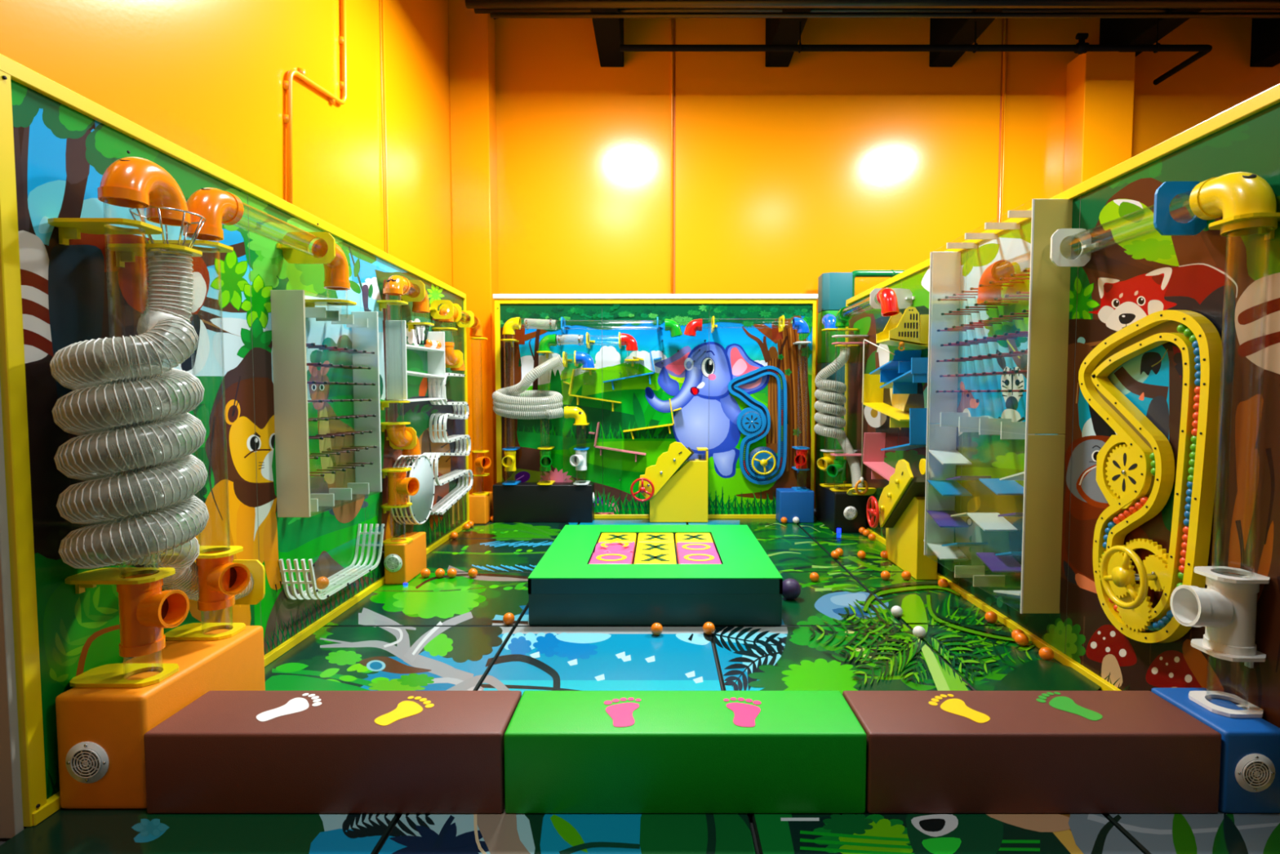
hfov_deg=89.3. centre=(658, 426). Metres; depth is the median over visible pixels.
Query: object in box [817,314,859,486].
tube
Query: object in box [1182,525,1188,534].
ball
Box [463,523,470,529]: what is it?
ball
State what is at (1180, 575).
ball
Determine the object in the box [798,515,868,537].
print
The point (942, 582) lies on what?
ball
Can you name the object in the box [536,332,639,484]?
tube
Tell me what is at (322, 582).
ball
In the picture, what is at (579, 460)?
tube
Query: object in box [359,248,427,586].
artwork
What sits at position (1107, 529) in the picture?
ball
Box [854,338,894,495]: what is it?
rope
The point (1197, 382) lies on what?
ball
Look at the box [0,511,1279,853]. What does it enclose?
floor
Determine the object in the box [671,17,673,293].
conduit
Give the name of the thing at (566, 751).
block
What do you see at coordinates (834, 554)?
ball
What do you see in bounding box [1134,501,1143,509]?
ball
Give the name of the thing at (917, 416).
ramp
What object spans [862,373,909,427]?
ramp
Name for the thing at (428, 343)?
ball
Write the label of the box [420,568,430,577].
ball
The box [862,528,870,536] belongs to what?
ball
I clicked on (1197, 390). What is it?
ball
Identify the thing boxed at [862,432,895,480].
ramp
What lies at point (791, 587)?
ball
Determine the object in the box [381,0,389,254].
conduit
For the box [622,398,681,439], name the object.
ramp
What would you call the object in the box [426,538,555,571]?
print
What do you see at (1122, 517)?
ball
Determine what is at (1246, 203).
tube
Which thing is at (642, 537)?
block
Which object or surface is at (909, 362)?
ramp
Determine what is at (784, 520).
ball
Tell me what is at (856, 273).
pipe
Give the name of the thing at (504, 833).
print
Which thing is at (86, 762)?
vent
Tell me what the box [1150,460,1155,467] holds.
ball
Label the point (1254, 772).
vent
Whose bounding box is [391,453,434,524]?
drum
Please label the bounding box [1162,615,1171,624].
ball
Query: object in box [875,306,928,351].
box
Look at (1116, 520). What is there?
ball
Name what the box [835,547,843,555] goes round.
ball
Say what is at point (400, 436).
tube
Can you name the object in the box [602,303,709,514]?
artwork
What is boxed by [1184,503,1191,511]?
ball
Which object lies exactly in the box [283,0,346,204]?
conduit
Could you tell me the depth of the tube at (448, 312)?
5.97 m
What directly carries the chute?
attached to the mural panel at (57, 144)
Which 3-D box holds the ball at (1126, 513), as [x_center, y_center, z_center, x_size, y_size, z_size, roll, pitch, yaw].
[2.105,0.386,2.905,0.036,0.037,0.036,0,3,0]
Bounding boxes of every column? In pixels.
[448,0,498,507]
[1062,51,1135,191]
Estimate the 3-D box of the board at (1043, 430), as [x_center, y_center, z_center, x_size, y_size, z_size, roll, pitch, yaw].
[2.046,-0.112,4.072,0.209,2.230,1.309,0,3,0]
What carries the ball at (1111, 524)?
attached to the track at (1124, 476)
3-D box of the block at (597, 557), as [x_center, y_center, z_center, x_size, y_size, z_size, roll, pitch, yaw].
[-0.325,0.939,4.441,0.284,0.093,0.324,0,3,0]
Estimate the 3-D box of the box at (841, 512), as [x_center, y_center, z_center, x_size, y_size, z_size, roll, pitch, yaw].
[1.955,0.858,6.977,0.330,0.412,0.772,0,3,0]
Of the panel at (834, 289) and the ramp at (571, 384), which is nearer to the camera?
the ramp at (571, 384)
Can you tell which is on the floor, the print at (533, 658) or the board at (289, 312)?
the print at (533, 658)
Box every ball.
[315,576,328,589]
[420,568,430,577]
[423,339,432,347]
[430,340,437,348]
[435,341,441,348]
[435,568,444,577]
[447,568,457,577]
[450,531,457,538]
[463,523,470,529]
[466,520,473,527]
[467,568,477,577]
[502,612,515,624]
[650,622,662,635]
[702,622,715,634]
[780,516,786,523]
[782,577,800,599]
[792,516,799,523]
[809,572,819,582]
[831,550,839,559]
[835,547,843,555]
[857,550,866,558]
[858,527,865,533]
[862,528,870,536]
[867,533,875,540]
[880,550,887,558]
[880,570,890,580]
[890,605,902,617]
[901,570,911,580]
[912,625,925,638]
[937,577,948,586]
[984,610,997,622]
[1011,628,1025,639]
[1014,632,1028,645]
[1038,646,1053,661]
[1102,541,1106,548]
[1103,533,1107,541]
[1105,527,1111,534]
[1107,521,1116,528]
[1112,515,1121,524]
[1113,604,1119,612]
[1118,512,1127,520]
[1123,508,1133,516]
[1128,505,1138,513]
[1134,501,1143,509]
[1140,496,1148,505]
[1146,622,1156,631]
[1149,452,1155,460]
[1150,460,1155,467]
[1151,467,1155,475]
[1152,621,1162,630]
[1157,618,1166,627]
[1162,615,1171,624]
[1166,609,1173,618]
[1177,324,1188,333]
[1177,571,1183,580]
[1178,564,1184,573]
[1179,556,1185,565]
[1180,549,1186,558]
[1181,541,1186,550]
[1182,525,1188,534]
[1182,533,1187,542]
[1183,328,1194,337]
[1183,518,1189,526]
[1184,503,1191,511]
[1184,511,1190,519]
[1185,496,1191,503]
[1186,481,1192,488]
[1186,488,1191,496]
[1187,466,1194,475]
[1187,474,1193,482]
[1188,458,1195,466]
[1189,334,1196,342]
[1189,451,1195,459]
[1190,443,1195,451]
[1191,340,1199,348]
[1191,420,1197,428]
[1191,427,1197,435]
[1191,435,1196,443]
[1192,411,1198,420]
[1193,346,1199,355]
[1193,394,1199,402]
[1193,402,1199,411]
[1194,355,1199,363]
[1194,362,1200,370]
[1194,370,1200,378]
[1194,378,1200,386]
[1194,386,1199,394]
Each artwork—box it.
[10,79,261,799]
[247,194,367,654]
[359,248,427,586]
[422,279,466,546]
[499,303,602,514]
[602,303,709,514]
[708,303,813,514]
[845,280,901,538]
[897,249,966,585]
[959,195,1079,653]
[1065,102,1279,728]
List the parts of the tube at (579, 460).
mounting plate, mounting plate, mounting plate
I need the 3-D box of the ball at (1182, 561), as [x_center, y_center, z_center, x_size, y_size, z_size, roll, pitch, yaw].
[2.105,0.538,2.592,0.036,0.037,0.036,0,3,0]
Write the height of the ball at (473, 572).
0.072 m
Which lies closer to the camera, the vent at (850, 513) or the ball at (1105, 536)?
the ball at (1105, 536)
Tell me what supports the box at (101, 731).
on the floor
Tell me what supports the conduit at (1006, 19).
attached to the wall at (784, 178)
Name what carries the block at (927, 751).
on the floor
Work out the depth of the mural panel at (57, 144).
2.55 m
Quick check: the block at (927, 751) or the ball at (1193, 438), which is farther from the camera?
the ball at (1193, 438)
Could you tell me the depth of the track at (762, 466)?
7.30 m
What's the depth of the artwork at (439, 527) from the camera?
6.38 m
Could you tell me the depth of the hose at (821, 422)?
6.94 m
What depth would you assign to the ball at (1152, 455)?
2.75 m
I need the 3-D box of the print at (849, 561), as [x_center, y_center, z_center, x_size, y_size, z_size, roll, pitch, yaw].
[2.130,1.125,5.765,1.216,0.003,1.176,0,3,0]
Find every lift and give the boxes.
[630,441,707,522]
[866,458,937,579]
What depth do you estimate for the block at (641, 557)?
4.43 m
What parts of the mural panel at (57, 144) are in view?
frame post, frame rail, rail, frame post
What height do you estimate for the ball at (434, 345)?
0.072 m
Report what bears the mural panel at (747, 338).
on the floor
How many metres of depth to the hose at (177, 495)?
2.26 m
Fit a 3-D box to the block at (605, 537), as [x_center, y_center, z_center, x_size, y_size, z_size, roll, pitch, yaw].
[-0.325,0.907,5.106,0.284,0.087,0.324,0,3,0]
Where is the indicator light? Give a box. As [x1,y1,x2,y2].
[836,528,840,533]
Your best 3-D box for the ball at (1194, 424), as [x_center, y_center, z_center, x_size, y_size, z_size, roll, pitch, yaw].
[2.105,-0.011,2.532,0.036,0.037,0.036,0,3,0]
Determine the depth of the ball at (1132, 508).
2.86 m
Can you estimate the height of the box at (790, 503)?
0.353 m
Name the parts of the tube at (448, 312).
mounting plate, mounting plate, mounting plate, mounting plate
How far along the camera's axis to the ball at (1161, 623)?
2.70 m
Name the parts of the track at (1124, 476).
rail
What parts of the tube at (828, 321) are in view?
mounting plate, mounting plate, mounting plate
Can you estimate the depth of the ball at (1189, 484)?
2.55 m
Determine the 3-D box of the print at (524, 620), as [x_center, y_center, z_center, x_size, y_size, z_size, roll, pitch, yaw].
[-0.285,1.188,4.567,1.166,0.001,1.176,0,3,0]
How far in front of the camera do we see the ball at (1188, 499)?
2.56 m
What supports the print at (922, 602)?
on the floor
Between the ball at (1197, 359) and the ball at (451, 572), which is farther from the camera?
the ball at (451, 572)
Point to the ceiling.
(952, 22)
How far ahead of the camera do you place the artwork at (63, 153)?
2.38 m
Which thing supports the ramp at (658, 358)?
attached to the mural panel at (747, 338)
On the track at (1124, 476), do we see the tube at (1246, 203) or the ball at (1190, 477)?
the ball at (1190, 477)
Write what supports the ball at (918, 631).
on the floor
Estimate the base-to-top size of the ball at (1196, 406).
0.037 m
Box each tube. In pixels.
[47,156,191,687]
[147,187,356,639]
[376,275,434,544]
[429,299,465,370]
[456,310,491,495]
[501,316,682,484]
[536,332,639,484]
[564,405,590,484]
[684,315,810,491]
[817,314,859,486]
[826,288,915,491]
[977,171,1279,717]
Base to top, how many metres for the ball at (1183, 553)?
0.037 m
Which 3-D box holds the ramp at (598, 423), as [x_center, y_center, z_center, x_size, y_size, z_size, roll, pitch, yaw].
[-0.467,0.168,7.293,0.640,0.442,0.130,0,3,0]
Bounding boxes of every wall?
[0,0,452,286]
[494,17,1279,508]
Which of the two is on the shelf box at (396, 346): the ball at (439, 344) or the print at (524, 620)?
the ball at (439, 344)
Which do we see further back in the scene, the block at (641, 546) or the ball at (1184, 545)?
the block at (641, 546)
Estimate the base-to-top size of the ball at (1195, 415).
0.037 m
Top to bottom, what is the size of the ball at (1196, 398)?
0.037 m
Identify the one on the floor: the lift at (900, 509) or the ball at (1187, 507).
the lift at (900, 509)
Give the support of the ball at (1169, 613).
on the track at (1124, 476)
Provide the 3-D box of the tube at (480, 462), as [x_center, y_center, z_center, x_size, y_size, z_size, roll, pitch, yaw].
[-1.955,-0.225,6.907,0.228,1.962,0.555,0,3,3]
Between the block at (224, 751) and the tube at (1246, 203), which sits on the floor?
the block at (224, 751)
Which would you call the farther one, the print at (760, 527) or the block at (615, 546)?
the print at (760, 527)
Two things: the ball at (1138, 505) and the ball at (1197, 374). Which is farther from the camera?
the ball at (1138, 505)
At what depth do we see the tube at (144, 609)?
2.28 m
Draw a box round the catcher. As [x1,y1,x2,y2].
[278,524,385,599]
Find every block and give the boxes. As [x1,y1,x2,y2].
[143,690,521,813]
[504,690,866,813]
[588,551,633,564]
[594,541,635,558]
[598,533,636,547]
[634,551,676,564]
[635,542,675,552]
[637,533,674,542]
[675,533,713,550]
[676,542,716,557]
[677,551,721,564]
[842,690,1221,813]
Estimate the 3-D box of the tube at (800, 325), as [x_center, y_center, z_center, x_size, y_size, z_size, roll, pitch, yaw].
[0.965,-0.230,7.168,1.387,1.978,0.339,0,3,0]
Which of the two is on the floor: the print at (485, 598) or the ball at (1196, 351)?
the print at (485, 598)
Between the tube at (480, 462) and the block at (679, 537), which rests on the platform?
the block at (679, 537)
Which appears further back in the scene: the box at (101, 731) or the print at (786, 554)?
the print at (786, 554)
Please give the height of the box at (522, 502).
0.419 m
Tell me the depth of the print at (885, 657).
3.44 m
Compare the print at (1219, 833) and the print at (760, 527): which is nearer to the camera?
the print at (1219, 833)
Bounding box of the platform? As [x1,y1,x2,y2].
[528,524,782,625]
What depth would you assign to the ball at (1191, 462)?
2.54 m
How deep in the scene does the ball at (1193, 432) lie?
2.53 m
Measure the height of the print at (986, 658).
0.017 m
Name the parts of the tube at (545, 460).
mounting plate, mounting plate, mounting plate, mounting plate, mounting plate, mounting plate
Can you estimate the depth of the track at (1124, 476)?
2.73 m
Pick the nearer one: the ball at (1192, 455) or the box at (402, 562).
the ball at (1192, 455)
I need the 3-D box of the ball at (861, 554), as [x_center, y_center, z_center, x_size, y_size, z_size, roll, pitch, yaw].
[1.746,1.100,5.585,0.072,0.072,0.072,0,3,0]
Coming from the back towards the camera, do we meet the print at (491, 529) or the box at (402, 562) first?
the print at (491, 529)
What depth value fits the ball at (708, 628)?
3.81 m
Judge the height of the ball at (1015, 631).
0.072 m
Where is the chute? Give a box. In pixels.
[422,373,473,515]
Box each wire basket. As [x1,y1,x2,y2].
[128,205,206,252]
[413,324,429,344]
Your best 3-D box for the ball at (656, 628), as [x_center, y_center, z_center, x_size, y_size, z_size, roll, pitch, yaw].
[-0.013,1.190,3.818,0.072,0.072,0.072,0,3,0]
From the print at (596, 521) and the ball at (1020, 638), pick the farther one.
the print at (596, 521)
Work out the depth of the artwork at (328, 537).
3.79 m
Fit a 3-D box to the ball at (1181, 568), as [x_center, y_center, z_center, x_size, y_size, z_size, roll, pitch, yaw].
[2.105,0.570,2.596,0.036,0.037,0.036,0,3,0]
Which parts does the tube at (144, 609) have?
mounting plate, mounting plate, mounting plate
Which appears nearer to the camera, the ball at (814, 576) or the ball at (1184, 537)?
the ball at (1184, 537)
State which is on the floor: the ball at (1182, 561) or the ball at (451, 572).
the ball at (451, 572)
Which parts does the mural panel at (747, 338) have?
frame post, frame rail, rail, frame post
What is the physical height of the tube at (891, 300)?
1.900 m
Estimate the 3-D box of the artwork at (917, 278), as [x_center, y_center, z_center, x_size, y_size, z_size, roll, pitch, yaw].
[2.148,-0.071,5.193,0.002,2.450,1.216,0,3,0]
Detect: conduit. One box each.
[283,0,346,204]
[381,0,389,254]
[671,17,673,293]
[1000,17,1008,222]
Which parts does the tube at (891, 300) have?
mounting plate, mounting plate, mounting plate, mounting plate, mounting plate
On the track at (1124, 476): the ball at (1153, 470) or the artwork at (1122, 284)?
the ball at (1153, 470)
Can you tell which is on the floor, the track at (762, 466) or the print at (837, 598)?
the print at (837, 598)
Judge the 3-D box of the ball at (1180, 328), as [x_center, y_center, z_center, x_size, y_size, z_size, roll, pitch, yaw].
[2.105,-0.396,2.605,0.036,0.037,0.036,0,3,0]
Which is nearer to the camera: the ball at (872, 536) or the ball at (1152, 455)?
the ball at (1152, 455)
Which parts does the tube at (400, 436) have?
mounting plate, mounting plate, mounting plate, mounting plate, mounting plate, mounting plate, mounting plate, mounting plate, mounting plate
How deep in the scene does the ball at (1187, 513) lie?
2.56 m
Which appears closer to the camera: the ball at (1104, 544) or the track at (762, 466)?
the ball at (1104, 544)
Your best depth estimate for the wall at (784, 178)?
7.79 m
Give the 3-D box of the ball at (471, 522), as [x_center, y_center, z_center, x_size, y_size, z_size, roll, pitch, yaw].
[-2.004,1.033,6.887,0.072,0.072,0.072,0,3,0]
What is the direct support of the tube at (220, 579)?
on the box at (101, 731)
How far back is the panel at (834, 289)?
7.48 m
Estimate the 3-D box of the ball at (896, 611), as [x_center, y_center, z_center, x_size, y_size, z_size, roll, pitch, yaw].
[1.515,1.174,4.127,0.072,0.072,0.072,0,3,0]
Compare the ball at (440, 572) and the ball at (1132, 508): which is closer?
the ball at (1132, 508)
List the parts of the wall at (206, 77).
wall panel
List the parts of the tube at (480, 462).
mounting plate, mounting plate, mounting plate, mounting plate, mounting plate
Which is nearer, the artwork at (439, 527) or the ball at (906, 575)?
the ball at (906, 575)
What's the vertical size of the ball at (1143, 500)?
0.037 m
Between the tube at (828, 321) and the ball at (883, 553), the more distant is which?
the tube at (828, 321)
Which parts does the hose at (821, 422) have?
mounting plate, plate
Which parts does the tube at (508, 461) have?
mounting plate, mounting plate, mounting plate, mounting plate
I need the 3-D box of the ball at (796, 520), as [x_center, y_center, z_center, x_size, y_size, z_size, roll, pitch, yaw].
[1.500,1.020,7.095,0.076,0.076,0.076,0,3,0]
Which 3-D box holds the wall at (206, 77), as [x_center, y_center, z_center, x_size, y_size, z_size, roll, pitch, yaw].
[-2.470,-1.804,2.386,0.140,6.200,10.950,0,3,0]
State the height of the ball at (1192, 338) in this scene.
0.037 m
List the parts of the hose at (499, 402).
mounting plate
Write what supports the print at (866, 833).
on the floor
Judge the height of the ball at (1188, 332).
0.037 m
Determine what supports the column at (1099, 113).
attached to the wall at (784, 178)
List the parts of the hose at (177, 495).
mounting plate, plate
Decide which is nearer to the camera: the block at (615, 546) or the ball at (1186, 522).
the ball at (1186, 522)
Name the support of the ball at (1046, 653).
on the floor
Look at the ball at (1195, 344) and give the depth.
2.53 m
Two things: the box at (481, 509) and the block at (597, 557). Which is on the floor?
the box at (481, 509)
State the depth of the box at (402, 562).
4.83 m
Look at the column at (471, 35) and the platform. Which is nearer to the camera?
the platform
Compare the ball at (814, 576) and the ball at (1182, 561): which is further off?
the ball at (814, 576)
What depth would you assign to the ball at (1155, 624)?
2.73 m
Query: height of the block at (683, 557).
0.093 m
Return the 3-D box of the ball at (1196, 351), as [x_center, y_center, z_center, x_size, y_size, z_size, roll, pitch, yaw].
[2.105,-0.294,2.524,0.036,0.037,0.036,0,3,0]
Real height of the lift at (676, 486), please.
0.893 m
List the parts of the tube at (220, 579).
mounting plate, mounting plate, mounting plate, mounting plate, mounting plate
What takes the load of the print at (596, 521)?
on the floor
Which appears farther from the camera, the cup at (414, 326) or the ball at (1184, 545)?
the cup at (414, 326)
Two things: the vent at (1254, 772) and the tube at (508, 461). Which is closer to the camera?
the vent at (1254, 772)
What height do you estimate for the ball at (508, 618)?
0.072 m
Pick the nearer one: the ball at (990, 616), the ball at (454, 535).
the ball at (990, 616)
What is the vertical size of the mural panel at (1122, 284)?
2.483 m
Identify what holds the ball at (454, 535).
on the floor
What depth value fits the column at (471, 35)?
7.49 m
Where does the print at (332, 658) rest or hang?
on the floor
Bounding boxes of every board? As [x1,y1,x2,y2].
[270,289,382,517]
[923,199,1072,613]
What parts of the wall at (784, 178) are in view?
wall panel, wall panel, wall panel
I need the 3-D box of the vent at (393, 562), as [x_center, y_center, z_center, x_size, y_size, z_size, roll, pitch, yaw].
[-1.975,1.010,4.816,0.136,0.136,0.005,0,3,0]
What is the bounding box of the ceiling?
[465,0,1279,66]
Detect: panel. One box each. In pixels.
[0,53,469,838]
[492,293,817,518]
[815,272,853,511]
[843,84,1279,728]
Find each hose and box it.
[49,205,265,604]
[492,351,572,419]
[813,344,876,495]
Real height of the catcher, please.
0.270 m
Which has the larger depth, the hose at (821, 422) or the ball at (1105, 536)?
the hose at (821, 422)
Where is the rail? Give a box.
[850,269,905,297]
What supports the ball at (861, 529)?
on the floor
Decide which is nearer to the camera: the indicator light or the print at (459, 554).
the print at (459, 554)
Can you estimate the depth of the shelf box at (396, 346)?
4.94 m
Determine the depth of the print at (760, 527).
6.95 m
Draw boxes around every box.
[55,625,265,808]
[383,531,426,584]
[385,320,445,401]
[469,491,493,524]
[493,482,594,522]
[775,488,814,523]
[816,483,866,533]
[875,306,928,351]
[1151,687,1279,813]
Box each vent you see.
[65,741,109,782]
[383,553,402,572]
[843,506,857,519]
[1235,753,1275,791]
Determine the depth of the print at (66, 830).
2.10 m
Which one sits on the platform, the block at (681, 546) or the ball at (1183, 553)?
the block at (681, 546)
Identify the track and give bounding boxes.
[727,365,786,484]
[1078,310,1223,642]
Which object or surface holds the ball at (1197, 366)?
on the track at (1124, 476)
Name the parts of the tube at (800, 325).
mounting plate, mounting plate, mounting plate, mounting plate, mounting plate, mounting plate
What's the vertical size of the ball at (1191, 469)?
0.037 m
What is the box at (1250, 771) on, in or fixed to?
on the floor
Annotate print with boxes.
[0,807,395,853]
[264,626,512,690]
[324,572,531,625]
[377,806,755,853]
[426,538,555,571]
[457,520,577,537]
[477,626,720,695]
[517,607,528,625]
[578,518,686,524]
[688,518,810,537]
[713,624,971,693]
[754,808,1143,853]
[756,538,845,571]
[779,572,902,625]
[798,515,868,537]
[814,538,903,571]
[850,572,1004,625]
[908,623,1102,690]
[1108,809,1279,853]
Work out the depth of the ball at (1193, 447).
2.54 m
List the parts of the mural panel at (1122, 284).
frame post, rail, frame rail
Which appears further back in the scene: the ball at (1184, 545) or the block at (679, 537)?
the block at (679, 537)
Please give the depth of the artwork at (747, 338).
7.33 m
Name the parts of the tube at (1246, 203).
mounting plate, mounting plate, mounting plate, mounting plate, mounting plate, mounting plate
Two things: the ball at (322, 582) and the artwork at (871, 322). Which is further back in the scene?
the artwork at (871, 322)
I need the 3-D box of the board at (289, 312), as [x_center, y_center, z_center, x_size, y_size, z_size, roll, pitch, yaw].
[-1.992,-0.144,3.963,0.177,1.227,0.930,0,3,0]
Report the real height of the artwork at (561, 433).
2.450 m
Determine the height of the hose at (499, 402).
0.737 m
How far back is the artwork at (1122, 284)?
2.66 m
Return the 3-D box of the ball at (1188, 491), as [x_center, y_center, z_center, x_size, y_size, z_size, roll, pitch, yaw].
[2.105,0.260,2.559,0.036,0.037,0.036,0,3,0]
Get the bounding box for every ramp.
[563,368,622,411]
[588,422,645,462]
[603,348,661,389]
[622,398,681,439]
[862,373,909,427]
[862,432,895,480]
[869,349,928,393]
[880,408,928,450]
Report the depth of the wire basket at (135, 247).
2.44 m

